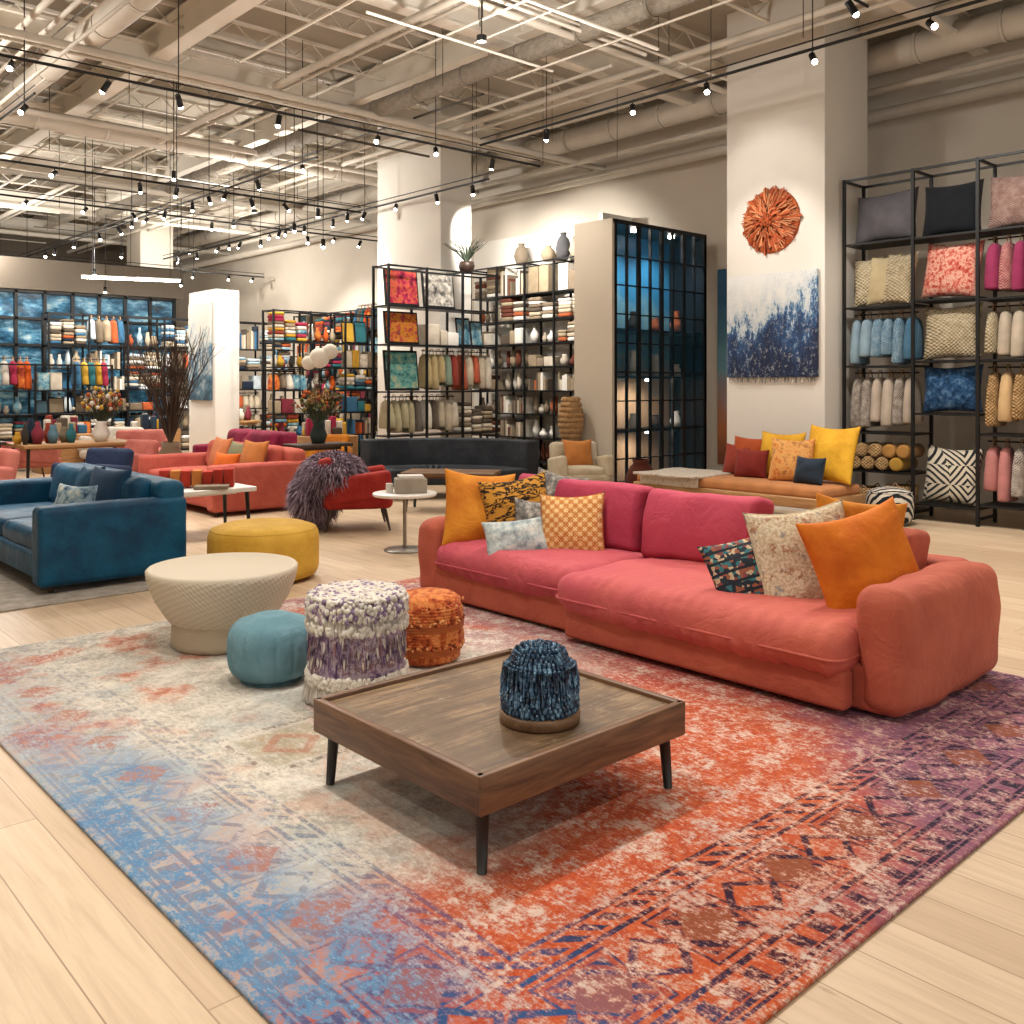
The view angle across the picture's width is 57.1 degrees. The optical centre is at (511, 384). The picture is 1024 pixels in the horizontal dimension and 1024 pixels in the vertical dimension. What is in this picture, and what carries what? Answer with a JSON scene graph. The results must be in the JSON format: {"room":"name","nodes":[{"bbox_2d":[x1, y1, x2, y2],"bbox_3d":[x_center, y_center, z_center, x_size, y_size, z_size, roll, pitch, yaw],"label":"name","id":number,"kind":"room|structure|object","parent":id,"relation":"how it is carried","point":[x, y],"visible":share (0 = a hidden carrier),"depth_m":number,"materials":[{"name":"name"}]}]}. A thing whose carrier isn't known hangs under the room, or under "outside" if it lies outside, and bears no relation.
{"room":"store","nodes":[
{"label":"store","id":0,"kind":"room"},
{"bbox_2d":[0,229,174,267],"bbox_3d":[-18.777,-1.700,24.973,20.000,6.600,0.200,0,0,-42],"label":"wall","id":1,"kind":"structure","parent":0,"point":[112,251],"depth_m":29.20,"materials":[{"name":"paint"}]},
{"bbox_2d":[0,256,182,299],"bbox_3d":[-13.156,-2.500,19.272,13.000,0.700,0.400,0,0,-42],"label":"wall","id":2,"kind":"structure","parent":0,"point":[20,273],"depth_m":21.88,"materials":[{"name":"paint"}]},
{"bbox_2d":[0,288,175,441],"bbox_3d":[-13.079,-0.275,19.187,12.670,3.750,0.130,0,0,-42],"label":"window","id":3,"kind":"structure","parent":2,"relation":"in","point":[20,310],"depth_m":21.61,"materials":[{"name":"blue glass"}]},
{"bbox_2d":[127,202,172,268],"bbox_3d":[-9.992,-1.700,25.962,0.924,6.600,1.024,0,0,-42],"label":"structural column","id":4,"kind":"structure","parent":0,"point":[149,248],"depth_m":25.60,"materials":[{"name":"paint"}]},
{"bbox_2d":[0,0,769,235],"bbox_3d":[-6.248,-4.850,11.571,20.416,0.300,35.970,0,0,-42],"label":"ceiling joists","id":5,"kind":"object","parent":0,"point":[20,4],"depth_m":14.95,"materials":[{"name":"metal"}]},
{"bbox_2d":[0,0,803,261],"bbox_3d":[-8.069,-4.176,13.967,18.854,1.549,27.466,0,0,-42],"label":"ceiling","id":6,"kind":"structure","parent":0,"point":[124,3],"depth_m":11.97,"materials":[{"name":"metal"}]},
{"bbox_2d":[0,0,162,122],"bbox_3d":[-9.263,-4.200,15.905,0.339,0.334,24.025,0,0,-42],"label":"air duct","id":7,"kind":"object","parent":6,"relation":"hanging from","point":[135,9],"visible":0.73,"depth_m":11.20,"materials":[{"name":"metal"}]},
{"bbox_2d":[93,188,95,274],"label":"spotlights","id":8,"kind":"object","parent":6,"relation":"hanging from","point":[94,270],"depth_m":19.50,"materials":[{"name":"black metal"}]},
{"bbox_2d":[104,215,106,292],"label":"spotlights","id":9,"kind":"object","parent":6,"relation":"hanging from","point":[105,288],"depth_m":22.23,"materials":[{"name":"black metal"}]},
{"bbox_2d":[81,140,180,281],"bbox_3d":[-7.395,-3.494,18.308,1.800,2.912,0.060,0,0,-22],"label":"linear pendant light","id":10,"kind":"object","parent":6,"relation":"hanging from","point":[92,276],"visible":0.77,"depth_m":18.16,"materials":[{"name":"white metal"}]},
{"bbox_2d":[130,158,132,264],"label":"spotlights","id":11,"kind":"object","parent":6,"relation":"hanging from","point":[131,223],"depth_m":18.95,"materials":[{"name":"black metal"}]},
{"bbox_2d":[0,183,263,281],"bbox_3d":[-13.391,-3.870,20.270,17.600,2.161,0.176,0,0,-42],"label":"track light","id":12,"kind":"object","parent":6,"relation":"hanging from","point":[59,256],"visible":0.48,"depth_m":23.88,"materials":[{"name":"black metal"}]},
{"bbox_2d":[18,40,317,257],"bbox_3d":[-8.266,-3.971,19.273,0.194,1.957,16.400,0,0,-42],"label":"track light","id":13,"kind":"object","parent":6,"relation":"hanging from","point":[302,167],"visible":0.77,"depth_m":16.31,"materials":[{"name":"black metal"}]},
{"bbox_2d":[172,81,175,180],"label":"spotlights","id":14,"kind":"object","parent":6,"relation":"hanging from","point":[173,172],"depth_m":14.45,"materials":[{"name":"black metal"}]},
{"bbox_2d":[0,78,360,221],"bbox_3d":[-8.024,-3.922,12.032,14.400,2.057,0.179,0,0,-42],"label":"track light","id":15,"kind":"object","parent":6,"relation":"hanging from","point":[52,174],"visible":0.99,"depth_m":14.61,"materials":[{"name":"black metal"}]},
{"bbox_2d":[0,137,377,247],"bbox_3d":[-9.334,-4.020,15.834,17.600,1.861,0.155,0,0,-42],"label":"track light","id":16,"kind":"object","parent":6,"relation":"hanging from","point":[26,201],"visible":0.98,"depth_m":18.30,"materials":[{"name":"black metal"}]},
{"bbox_2d":[0,107,377,186],"bbox_3d":[-5.831,-4.150,16.079,10.750,0.313,0.318,0,0,-42],"label":"air duct","id":17,"kind":"object","parent":6,"relation":"attached to","point":[35,122],"visible":0.48,"depth_m":15.92,"materials":[{"name":"metal"}]},
{"bbox_2d":[259,191,261,246],"label":"spotlights","id":18,"kind":"object","parent":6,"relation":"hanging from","point":[260,241],"depth_m":19.58,"materials":[{"name":"black metal"}]},
{"bbox_2d":[0,0,540,170],"bbox_3d":[-5.296,-4.072,9.642,15.205,1.757,0.186,0,0,-41],"label":"track light","id":19,"kind":"object","parent":6,"relation":"hanging from","point":[11,64],"visible":0.99,"depth_m":11.35,"materials":[{"name":"black metal"}]},
{"bbox_2d":[292,146,295,232],"label":"spotlights","id":20,"kind":"object","parent":6,"relation":"hanging from","point":[293,224],"depth_m":15.75,"materials":[{"name":"black metal"}]},
{"bbox_2d":[306,170,308,244],"label":"spotlights","id":21,"kind":"object","parent":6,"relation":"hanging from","point":[307,237],"depth_m":17.74,"materials":[{"name":"black metal"}]},
{"bbox_2d":[321,137,324,248],"label":"spotlights","id":22,"kind":"object","parent":6,"relation":"hanging from","point":[322,240],"depth_m":15.17,"materials":[{"name":"black metal"}]},
{"bbox_2d":[163,84,488,263],"bbox_3d":[-4.699,-3.995,19.554,0.152,1.910,12.800,0,0,-42],"label":"track light","id":23,"kind":"object","parent":6,"relation":"hanging from","point":[472,187],"visible":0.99,"depth_m":17.77,"materials":[{"name":"black metal"}]},
{"bbox_2d":[87,0,699,222],"bbox_3d":[-0.838,-4.120,12.769,0.276,0.271,28.025,0,0,-42],"label":"ceiling beam","id":24,"kind":"structure","parent":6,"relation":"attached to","point":[628,13],"depth_m":12.63,"materials":[{"name":"metal"}]},
{"bbox_2d":[477,0,486,43],"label":"light fixtures","id":25,"kind":"object","parent":6,"relation":"hanging from","point":[481,38],"depth_m":9.20,"materials":[{"name":"black metal"}]},
{"bbox_2d":[0,0,1001,248],"bbox_3d":[-6.223,-4.660,11.248,20.000,0.560,37.000,0,0,-42],"label":"ceiling beams","id":26,"kind":"structure","parent":6,"relation":"attached to","point":[201,18],"depth_m":14.30,"materials":[{"name":"metal"}]},
{"bbox_2d":[0,0,1023,269],"bbox_3d":[-6.223,-4.000,11.248,20.000,0.680,37.000,0,0,-42],"label":"ceiling beams","id":27,"kind":"structure","parent":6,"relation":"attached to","point":[1014,85],"depth_m":13.96,"materials":[{"name":"metal"}]},
{"bbox_2d":[0,0,35,120],"bbox_3d":[-10.976,-4.024,16.726,0.171,1.852,16.500,0,0,-42],"label":"track light","id":28,"kind":"object","parent":27,"relation":"hanging from","point":[24,107],"visible":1,"depth_m":10.94,"materials":[{"name":"black metal"}]},
{"bbox_2d":[173,2,1023,252],"bbox_3d":[0.236,-4.400,17.817,0.424,0.418,34.025,0,0,-42],"label":"air duct","id":29,"kind":"object","parent":6,"relation":"attached to","point":[1005,24],"visible":0.57,"depth_m":15.12,"materials":[{"name":"metal"}]},
{"bbox_2d":[479,0,986,145],"bbox_3d":[4.362,-4.095,8.259,0.152,1.709,14.300,0,0,-43],"label":"track light","id":30,"kind":"object","parent":6,"relation":"hanging from","point":[930,23],"visible":0.99,"depth_m":10.20,"materials":[{"name":"black metal"}]},
{"bbox_2d":[845,0,868,17],"bbox_3d":[-1.236,-4.121,4.537,12.300,1.658,0.137,0,0,-42],"label":"track light","id":31,"kind":"object","parent":6,"relation":"hanging from","point":[849,4],"visible":1,"depth_m":8.46,"materials":[{"name":"black metal"}]},
{"bbox_2d":[378,100,470,438],"bbox_3d":[-1.648,-1.700,17.432,0.724,6.600,1.974,0,0,-42],"label":"structural column","id":32,"kind":"structure","parent":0,"point":[414,234],"depth_m":16.91,"materials":[{"name":"paint"}]},
{"bbox_2d":[0,0,1005,234],"bbox_3d":[-6.291,-5.075,11.322,20.400,0.150,37.200,0,0,-42],"label":"ceiling","id":33,"kind":"structure","parent":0,"point":[712,23],"depth_m":14.45,"materials":[{"name":"paint"}]},
{"bbox_2d":[0,433,1023,1023],"bbox_3d":[-6.149,1.650,11.316,20.200,0.100,37.000,0,0,-42],"label":"floor","id":34,"kind":"structure","parent":0,"point":[81,943],"depth_m":2.82,"materials":[{"name":"brown wood"}]},
{"bbox_2d":[0,448,19,479],"bbox_3d":[-6.615,1.176,11.574,0.844,0.856,0.819,0,0,38],"label":"armchair","id":35,"kind":"object","parent":34,"relation":"on","point":[9,458],"visible":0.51,"depth_m":11.56,"materials":[{"name":"fabric"}]},
{"bbox_2d":[1,438,60,477],"bbox_3d":[-8.060,1.176,15.667,0.918,0.856,0.946,0,0,-42],"label":"armchair","id":36,"kind":"object","parent":34,"relation":"on","point":[41,459],"visible":0.49,"depth_m":15.38,"materials":[{"name":"fabric"}]},
{"bbox_2d":[0,356,112,440],"bbox_3d":[-8.790,0.532,17.980,2.135,2.136,0.435,0,0,-42],"label":"storage rack","id":37,"kind":"object","parent":34,"relation":"on","point":[18,374],"visible":0.39,"depth_m":17.82,"materials":[{"name":"black metal"}]},
{"bbox_2d":[6,439,126,478],"bbox_3d":[-6.460,1.220,13.878,1.600,0.761,0.900,0,0,-42],"label":"display table","id":38,"kind":"object","parent":34,"relation":"on","point":[78,444],"visible":0.59,"depth_m":13.51,"materials":[{"name":"brown wood"}]},
{"bbox_2d":[12,418,76,444],"bbox_3d":[-6.728,0.658,13.535,0.822,0.360,0.386,0,0,-42],"label":"vases","id":39,"kind":"object","parent":38,"relation":"on","point":[31,433],"visible":1,"depth_m":13.48,"materials":[{"name":"ceramic"}]},
{"bbox_2d":[72,386,128,441],"bbox_3d":[-6.120,0.425,14.058,0.764,0.827,0.636,0,0,31],"label":"flower arrangement","id":40,"kind":"object","parent":38,"relation":"on","point":[100,432],"visible":1,"depth_m":13.96,"materials":[{"name":"multicoloured plant"}]},
{"bbox_2d":[0,561,148,612],"bbox_3d":[-4.546,1.593,8.378,1.750,0.014,3.900,0,0,-42],"label":"area rug","id":41,"kind":"object","parent":34,"relation":"on","point":[18,591],"visible":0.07,"depth_m":7.26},
{"bbox_2d":[0,462,186,592],"bbox_3d":[-3.954,1.142,8.338,1.157,0.889,2.527,0,0,-42],"label":"velvet sofa","id":42,"kind":"object","parent":41,"relation":"on","point":[84,522],"visible":0.97,"depth_m":7.55,"materials":[{"name":"blue fabric"}]},
{"bbox_2d":[50,447,133,476],"bbox_3d":[-5.138,1.196,11.587,0.742,0.814,0.723,0,0,18],"label":"armchair","id":43,"kind":"object","parent":34,"relation":"on","point":[116,458],"visible":0.23,"depth_m":11.72,"materials":[{"name":"fabric"}]},
{"bbox_2d":[78,427,142,462],"bbox_3d":[-7.424,1.197,17.488,0.878,0.814,0.852,0,0,18],"label":"armchair","id":44,"kind":"object","parent":34,"relation":"on","point":[82,452],"visible":0.23,"depth_m":17.63,"materials":[{"name":"fabric"}]},
{"bbox_2d":[116,429,167,452],"bbox_3d":[-6.431,1.197,16.378,0.946,0.814,0.918,0,0,-22],"label":"armchair","id":45,"kind":"object","parent":34,"relation":"on","point":[158,435],"visible":0.14,"depth_m":16.63,"materials":[{"name":"fabric"}]},
{"bbox_2d":[125,439,158,471],"bbox_3d":[-5.473,1.196,13.441,0.674,0.813,0.660,0,0,28],"label":"armchair","id":46,"kind":"object","parent":34,"relation":"on","point":[140,447],"visible":0.16,"depth_m":13.50,"materials":[{"name":"fabric"}]},
{"bbox_2d":[41,312,292,450],"bbox_3d":[-7.552,0.050,21.294,5.635,3.100,0.455,0,0,-42],"label":"storage rack","id":47,"kind":"object","parent":34,"relation":"on","point":[63,332],"visible":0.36,"depth_m":20.45,"materials":[{"name":"black metal"}]},
{"bbox_2d":[117,319,224,453],"bbox_3d":[-5.376,0.297,14.898,1.608,2.606,1.536,0,0,-17],"label":"dried branches","id":48,"kind":"object","parent":34,"relation":"on","point":[172,409],"visible":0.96,"depth_m":14.77,"materials":[{"name":"plant"}]},
{"bbox_2d":[32,412,357,473],"bbox_3d":[-7.398,1.075,15.866,8.183,1.033,5.583,0,0,-42],"label":"plinth","id":49,"kind":"object","parent":34,"relation":"on","point":[333,425],"visible":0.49,"depth_m":17.14,"materials":[{"name":"brown wood"}]},
{"bbox_2d":[189,289,238,452],"bbox_3d":[-5.927,-0.125,18.702,0.524,3.450,1.224,0,0,-42],"label":"column","id":50,"kind":"structure","parent":34,"relation":"on","point":[208,420],"depth_m":18.27,"materials":[{"name":"white paint"}]},
{"bbox_2d":[188,302,211,400],"bbox_3d":[-6.137,-0.650,18.510,0.050,1.900,1.000,0,0,-42],"label":"abstract painting","id":51,"kind":"object","parent":50,"relation":"attached to","point":[199,315],"visible":0.86,"depth_m":18.40},
{"bbox_2d":[184,483,256,522],"bbox_3d":[-3.371,1.351,10.130,1.000,0.501,0.700,0,0,-42],"label":"display table","id":52,"kind":"object","parent":34,"relation":"on","point":[188,491],"visible":0.33,"depth_m":10.12,"materials":[{"name":"white stone"}]},
{"bbox_2d":[159,467,234,489],"bbox_3d":[-3.363,1.001,10.024,0.759,0.197,0.410,0,0,-12],"label":"book stack","id":53,"kind":"object","parent":52,"relation":"on","point":[218,478],"visible":0.85,"depth_m":10.04,"materials":[{"name":"paper"}]},
{"bbox_2d":[137,437,304,516],"bbox_3d":[-3.919,1.156,12.611,1.307,0.889,2.427,0,0,-42],"label":"sofa","id":54,"kind":"object","parent":34,"relation":"on","point":[267,467],"visible":0.6,"depth_m":11.96,"materials":[{"name":"fabric"}]},
{"bbox_2d":[192,428,296,451],"bbox_3d":[-4.375,1.161,15.377,0.908,0.879,2.029,0,0,-42],"label":"sofa","id":55,"kind":"object","parent":34,"relation":"on","point":[278,438],"visible":0.19,"depth_m":15.18,"materials":[{"name":"fabric"}]},
{"bbox_2d":[239,420,266,429],"bbox_3d":[-6.280,1.200,21.089,1.400,0.801,0.600,0,0,-42],"label":"display table","id":56,"kind":"object","parent":34,"relation":"on","point":[244,422],"visible":0.34,"depth_m":21.21,"materials":[{"name":"brown wood"}]},
{"bbox_2d":[239,404,251,420],"bbox_3d":[-6.264,0.618,20.968,0.939,0.360,0.388,0,0,-42],"label":"vases","id":57,"kind":"object","parent":56,"relation":"on","point":[245,413],"visible":0.36,"depth_m":21.15,"materials":[{"name":"ceramic"}]},
{"bbox_2d":[207,518,318,580],"bbox_3d":[-2.059,1.369,7.807,0.900,0.463,0.900,0,0,-42],"label":"round ottoman","id":58,"kind":"object","parent":34,"relation":"on","point":[297,539],"visible":0.73,"depth_m":7.52,"materials":[{"name":"yellow fabric"}]},
{"bbox_2d":[264,340,330,432],"bbox_3d":[-4.794,0.300,21.094,1.435,2.600,0.435,0,0,-42],"label":"storage rack","id":59,"kind":"object","parent":34,"relation":"on","point":[289,420],"visible":0.26,"depth_m":20.81,"materials":[{"name":"black metal"}]},
{"bbox_2d":[283,441,352,451],"bbox_3d":[-2.793,1.220,13.573,0.900,0.761,0.450,0,0,-42],"label":"console table","id":60,"kind":"object","parent":34,"relation":"on","point":[334,445],"visible":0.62,"depth_m":13.50,"materials":[{"name":"brown wood"}]},
{"bbox_2d":[291,384,342,442],"bbox_3d":[-2.815,0.407,13.578,0.700,0.861,0.728,0,0,-42],"label":"dried arrangement","id":61,"kind":"object","parent":60,"relation":"on","point":[317,401],"visible":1,"depth_m":13.49,"materials":[{"name":"plant"}]},
{"bbox_2d":[262,309,377,456],"bbox_3d":[-3.802,0.075,18.898,2.435,3.050,0.455,0,0,-42],"label":"storage rack","id":62,"kind":"object","parent":34,"relation":"on","point":[280,330],"visible":0.69,"depth_m":18.78,"materials":[{"name":"black metal"}]},
{"bbox_2d":[352,332,376,429],"bbox_3d":[-2.594,-0.100,22.022,0.030,2.400,4.600,0,0,-42],"label":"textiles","id":63,"kind":"object","parent":62,"relation":"in","point":[357,370],"visible":0.02,"depth_m":22.78,"materials":[{"name":"fabric"}]},
{"bbox_2d":[302,344,337,412],"bbox_3d":[-3.215,0.455,15.750,0.586,2.290,0.356,0,0,3],"label":"lantern lamp","id":64,"kind":"object","parent":34,"relation":"on","point":[319,358],"visible":0.87,"depth_m":15.65,"materials":[{"name":"white paper"}]},
{"bbox_2d":[305,434,352,459],"bbox_3d":[-2.879,1.196,14.886,0.674,0.813,0.660,0,0,-2],"label":"armchair","id":65,"kind":"object","parent":34,"relation":"on","point":[330,437],"visible":0.13,"depth_m":15.03,"materials":[{"name":"fabric"}]},
{"bbox_2d":[284,449,392,532],"bbox_3d":[-1.965,1.187,10.554,1.192,0.936,1.086,0,0,-12],"label":"armchair","id":66,"kind":"object","parent":34,"relation":"on","point":[328,482],"visible":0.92,"depth_m":10.20,"materials":[{"name":"fabric"}]},
{"bbox_2d":[372,489,436,553],"bbox_3d":[-1.038,1.320,9.106,0.620,0.560,0.620,0,0,-42],"label":"round side table","id":67,"kind":"object","parent":34,"relation":"on","point":[400,549],"visible":0.82,"depth_m":9.02,"materials":[{"name":"white metal"}]},
{"bbox_2d":[386,474,426,493],"bbox_3d":[-1.023,0.955,9.095,0.385,0.170,0.220,0,0,-12],"label":"gift box","id":68,"kind":"object","parent":67,"relation":"on","point":[403,483],"visible":1,"depth_m":9.01,"materials":[{"name":"cardboard"}]},
{"bbox_2d":[372,263,497,438],"bbox_3d":[-1.240,-0.150,15.616,2.285,3.500,0.455,0,0,-42],"label":"display rack","id":69,"kind":"object","parent":34,"relation":"on","point":[402,373],"visible":0.89,"depth_m":15.39,"materials":[{"name":"black metal"}]},
{"bbox_2d":[442,237,485,271],"bbox_3d":[-0.797,-2.222,16.031,0.778,0.644,0.666,0,0,9],"label":"agave","id":70,"kind":"object","parent":69,"relation":"on","point":[465,265],"visible":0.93,"depth_m":15.98,"materials":[{"name":"green plant"}]},
{"bbox_2d":[361,438,538,486],"bbox_3d":[-0.897,1.190,13.393,2.584,0.820,1.213,0,0,8],"label":"curved sofa","id":71,"kind":"object","parent":34,"relation":"on","point":[518,457],"visible":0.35,"depth_m":13.56,"materials":[{"name":"grey fabric"}]},
{"bbox_2d":[400,469,500,506],"bbox_3d":[-0.774,1.351,12.032,1.200,0.501,0.600,0,0,8],"label":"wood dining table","id":72,"kind":"object","parent":34,"relation":"on","point":[428,473],"visible":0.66,"depth_m":11.97,"materials":[{"name":"wood"}]},
{"bbox_2d":[0,577,1023,1023],"bbox_3d":[-0.102,1.592,5.030,4.360,0.016,4.940,0,0,-42],"label":"rug","id":73,"kind":"object","parent":34,"relation":"on","point":[787,832],"visible":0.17,"depth_m":3.29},
{"bbox_2d":[145,552,297,654],"bbox_3d":[-1.780,1.346,5.798,0.900,0.474,0.900,0,0,-42],"label":"drum side table","id":74,"kind":"object","parent":73,"relation":"on","point":[202,596],"visible":0.87,"depth_m":5.50,"materials":[{"name":"beige paint"}]},
{"bbox_2d":[227,610,308,687],"bbox_3d":[-1.296,1.409,5.076,0.466,0.348,0.466,0,0,-42],"label":"pouf","id":75,"kind":"object","parent":73,"relation":"on","point":[268,648],"visible":0.85,"depth_m":4.90,"materials":[{"name":"fabric"}]},
{"bbox_2d":[302,579,408,705],"bbox_3d":[-0.791,1.306,4.806,0.551,0.555,0.550,0,0,14],"label":"stool","id":76,"kind":"object","parent":73,"relation":"on","point":[356,629],"visible":0.94,"depth_m":4.60,"materials":[{"name":"fabric"}]},
{"bbox_2d":[404,587,464,667],"bbox_3d":[-0.487,1.387,5.422,0.436,0.392,0.433,0,0,17],"label":"woven pouf","id":77,"kind":"object","parent":73,"relation":"on","point":[435,630],"visible":0.72,"depth_m":5.25,"materials":[{"name":"fabric"}]},
{"bbox_2d":[314,648,684,874],"bbox_3d":[-0.054,1.414,3.718,1.064,0.340,1.024,0,0,-42],"label":"coffee table","id":78,"kind":"object","parent":73,"relation":"on","point":[440,729],"visible":0.82,"depth_m":3.47,"materials":[{"name":"brown wood"}]},
{"bbox_2d":[499,638,579,733],"bbox_3d":[0.105,1.113,3.545,0.303,0.294,0.303,0,0,13],"label":"decorative basket","id":79,"kind":"object","parent":78,"relation":"on","point":[540,684],"visible":1,"depth_m":3.44,"materials":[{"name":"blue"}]},
{"bbox_2d":[418,473,999,717],"bbox_3d":[0.907,1.141,6.077,1.407,0.911,3.852,0,0,-42],"label":"sectional sofa","id":80,"kind":"object","parent":73,"relation":"on","point":[910,641],"visible":0.74,"depth_m":5.08,"materials":[{"name":"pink fabric"}]},
{"bbox_2d":[442,468,514,544],"bbox_3d":[-0.245,0.930,7.053,0.608,0.616,0.270,0,0,-15],"label":"throw pillow","id":81,"kind":"object","parent":80,"relation":"on","point":[465,511],"visible":0.59,"depth_m":6.95,"materials":[{"name":"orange fabric"}]},
{"bbox_2d":[477,471,546,521],"bbox_3d":[0.043,0.940,6.972,0.584,0.584,0.238,0,0,-11],"label":"throw pillow","id":82,"kind":"object","parent":80,"relation":"on","point":[498,498],"visible":0.47,"depth_m":6.94,"materials":[{"name":"fabric"}]},
{"bbox_2d":[481,517,547,554],"bbox_3d":[0.039,1.075,6.594,0.497,0.296,0.197,0,0,-9],"label":"throw pillow","id":83,"kind":"object","parent":80,"relation":"on","point":[528,533],"visible":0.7,"depth_m":6.54,"materials":[{"name":"grey fabric"}]},
{"bbox_2d":[515,498,540,520],"bbox_3d":[0.178,1.000,6.856,0.366,0.350,0.168,0,0,-3],"label":"throw pillow","id":84,"kind":"object","parent":80,"relation":"on","point":[524,510],"visible":0.26,"depth_m":6.84,"materials":[{"name":"fabric"}]},
{"bbox_2d":[538,467,589,495],"bbox_3d":[0.342,0.860,7.062,0.471,0.472,0.179,0,0,27],"label":"throw pillow","id":85,"kind":"object","parent":80,"relation":"on","point":[554,482],"visible":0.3,"depth_m":7.05,"materials":[{"name":"fabric"}]},
{"bbox_2d":[540,492,604,550],"bbox_3d":[0.421,0.990,6.590,0.495,0.478,0.212,0,0,14],"label":"throw pillow","id":86,"kind":"object","parent":80,"relation":"on","point":[571,523],"visible":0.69,"depth_m":6.54,"materials":[{"name":"fabric"}]},
{"bbox_2d":[697,537,763,593],"bbox_3d":[1.337,1.040,5.203,0.577,0.513,0.245,0,0,-8],"label":"throw pillow","id":87,"kind":"object","parent":80,"relation":"on","point":[732,567],"visible":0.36,"depth_m":5.16,"materials":[{"name":"fabric"}]},
{"bbox_2d":[742,499,844,595],"bbox_3d":[1.603,0.960,5.150,0.631,0.648,0.251,0,0,-3],"label":"throw pillow","id":88,"kind":"object","parent":80,"relation":"on","point":[785,567],"visible":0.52,"depth_m":5.11,"materials":[{"name":"fabric"}]},
{"bbox_2d":[795,496,918,606],"bbox_3d":[1.865,0.955,4.949,0.720,0.699,0.275,0,0,-17],"label":"throw pillow","id":89,"kind":"object","parent":80,"relation":"on","point":[849,555],"visible":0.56,"depth_m":4.89,"materials":[{"name":"orange fabric"}]},
{"bbox_2d":[816,492,907,525],"bbox_3d":[1.939,0.870,5.264,0.541,0.524,0.171,0,0,12],"label":"throw pillow","id":90,"kind":"object","parent":80,"relation":"on","point":[850,508],"visible":0.23,"depth_m":5.26,"materials":[{"name":"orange fabric"}]},
{"bbox_2d":[471,256,573,466],"bbox_3d":[0.403,-0.375,18.190,0.485,3.950,3.235,0,0,-42],"label":"wall shelving","id":91,"kind":"object","parent":34,"relation":"on","point":[540,280],"visible":0.69,"depth_m":18.04,"materials":[{"name":"black metal"}]},
{"bbox_2d":[514,243,528,265],"label":"vases","id":92,"kind":"object","parent":91,"relation":"on","point":[521,255],"depth_m":18.36,"materials":[{"name":"ceramic"}]},
{"bbox_2d":[541,232,573,261],"label":"vases","id":93,"kind":"object","parent":91,"relation":"on","point":[564,248],"depth_m":17.54,"materials":[{"name":"ceramic"}]},
{"bbox_2d":[557,397,583,441],"bbox_3d":[0.862,0.887,13.799,0.400,1.425,0.400,0,0,-42],"label":"wicker lamp","id":94,"kind":"object","parent":34,"relation":"on","point":[570,414],"visible":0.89,"depth_m":13.66,"materials":[{"name":"brown wicker"}]},
{"bbox_2d":[548,439,613,481],"bbox_3d":[0.918,1.175,12.874,0.776,0.855,0.754,0,0,-12],"label":"armchair","id":95,"kind":"object","parent":34,"relation":"on","point":[580,459],"visible":0.8,"depth_m":12.81,"materials":[{"name":"fabric"}]},
{"bbox_2d":[625,459,652,482],"bbox_3d":[1.730,1.300,12.628,0.440,0.600,0.440,0,0,-42],"label":"terracotta urn","id":96,"kind":"object","parent":34,"relation":"on","point":[638,464],"visible":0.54,"depth_m":12.52,"materials":[{"name":"ceramic"}]},
{"bbox_2d":[574,218,706,482],"bbox_3d":[2.021,-0.400,14.555,2.270,4.000,0.750,0,0,-42],"label":"glass display cabinet","id":97,"kind":"object","parent":34,"relation":"on","point":[640,289],"visible":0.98,"depth_m":14.47,"materials":[{"name":"black metal"}]},
{"bbox_2d":[633,424,864,508],"bbox_3d":[2.758,1.032,11.366,1.047,1.137,2.750,0,0,-42],"label":"daybed","id":98,"kind":"object","parent":34,"relation":"on","point":[778,469],"visible":0.98,"depth_m":10.89,"materials":[{"name":"fabric"}]},
{"bbox_2d":[865,486,913,525],"bbox_3d":[4.339,1.389,10.813,0.520,0.423,0.520,0,0,-42],"label":"pouf","id":99,"kind":"object","parent":34,"relation":"on","point":[878,495],"visible":0.59,"depth_m":10.63,"materials":[{"name":"fabric"}]},
{"bbox_2d":[842,150,1023,526],"bbox_3d":[5.702,-0.485,10.508,0.535,4.170,4.025,0,0,-42],"label":"shelving","id":100,"kind":"object","parent":34,"relation":"on","point":[952,213],"visible":0.98,"depth_m":11.05,"materials":[{"name":"black metal"}]},
{"bbox_2d":[175,0,1023,497],"bbox_3d":[1.229,-1.700,18.065,0.200,6.600,37.000,0,0,-42],"label":"wall","id":101,"kind":"structure","parent":0,"point":[691,196],"depth_m":15.70,"materials":[{"name":"paint"}]},
{"bbox_2d":[474,212,631,466],"bbox_3d":[0.418,-0.700,18.204,0.790,4.600,4.300,0,0,-42],"label":"wall panel","id":102,"kind":"object","parent":101,"relation":"attached to","point":[500,252],"visible":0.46,"depth_m":18.79,"materials":[{"name":"white paint"}]},
{"bbox_2d":[718,269,726,463],"bbox_3d":[3.766,-0.300,15.100,0.040,3.200,1.100,0,0,-42],"label":"banner","id":103,"kind":"object","parent":101,"relation":"attached to","point":[722,273],"visible":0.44,"depth_m":15.41,"materials":[{"name":"fabric"}]},
{"bbox_2d":[918,489,1023,503],"bbox_3d":[7.890,1.525,10.605,0.040,0.150,17.000,0,0,-42],"label":"baseboard","id":104,"kind":"structure","parent":101,"relation":"attached to","point":[983,498],"depth_m":12.39,"materials":[{"name":"white paint"}]},
{"bbox_2d":[727,0,866,511],"bbox_3d":[3.786,-1.700,12.530,1.124,6.600,1.464,0,0,-42],"label":"structural column","id":105,"kind":"structure","parent":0,"point":[795,124],"depth_m":12.01,"materials":[{"name":"paint"}]},
{"bbox_2d":[741,185,801,255],"bbox_3d":[3.309,-2.125,12.119,0.146,0.894,0.899,0,0,-42],"label":"wall art","id":106,"kind":"object","parent":105,"relation":"attached to","point":[771,221],"visible":1,"depth_m":12.07,"materials":[{"name":"fabric"}]},
{"bbox_2d":[727,269,818,382],"bbox_3d":[3.344,-0.732,12.139,0.050,1.417,1.320,0,0,-42],"label":"painting","id":107,"kind":"object","parent":105,"relation":"attached to","point":[773,318],"visible":1,"depth_m":12.08,"materials":[{"name":"fabric"}]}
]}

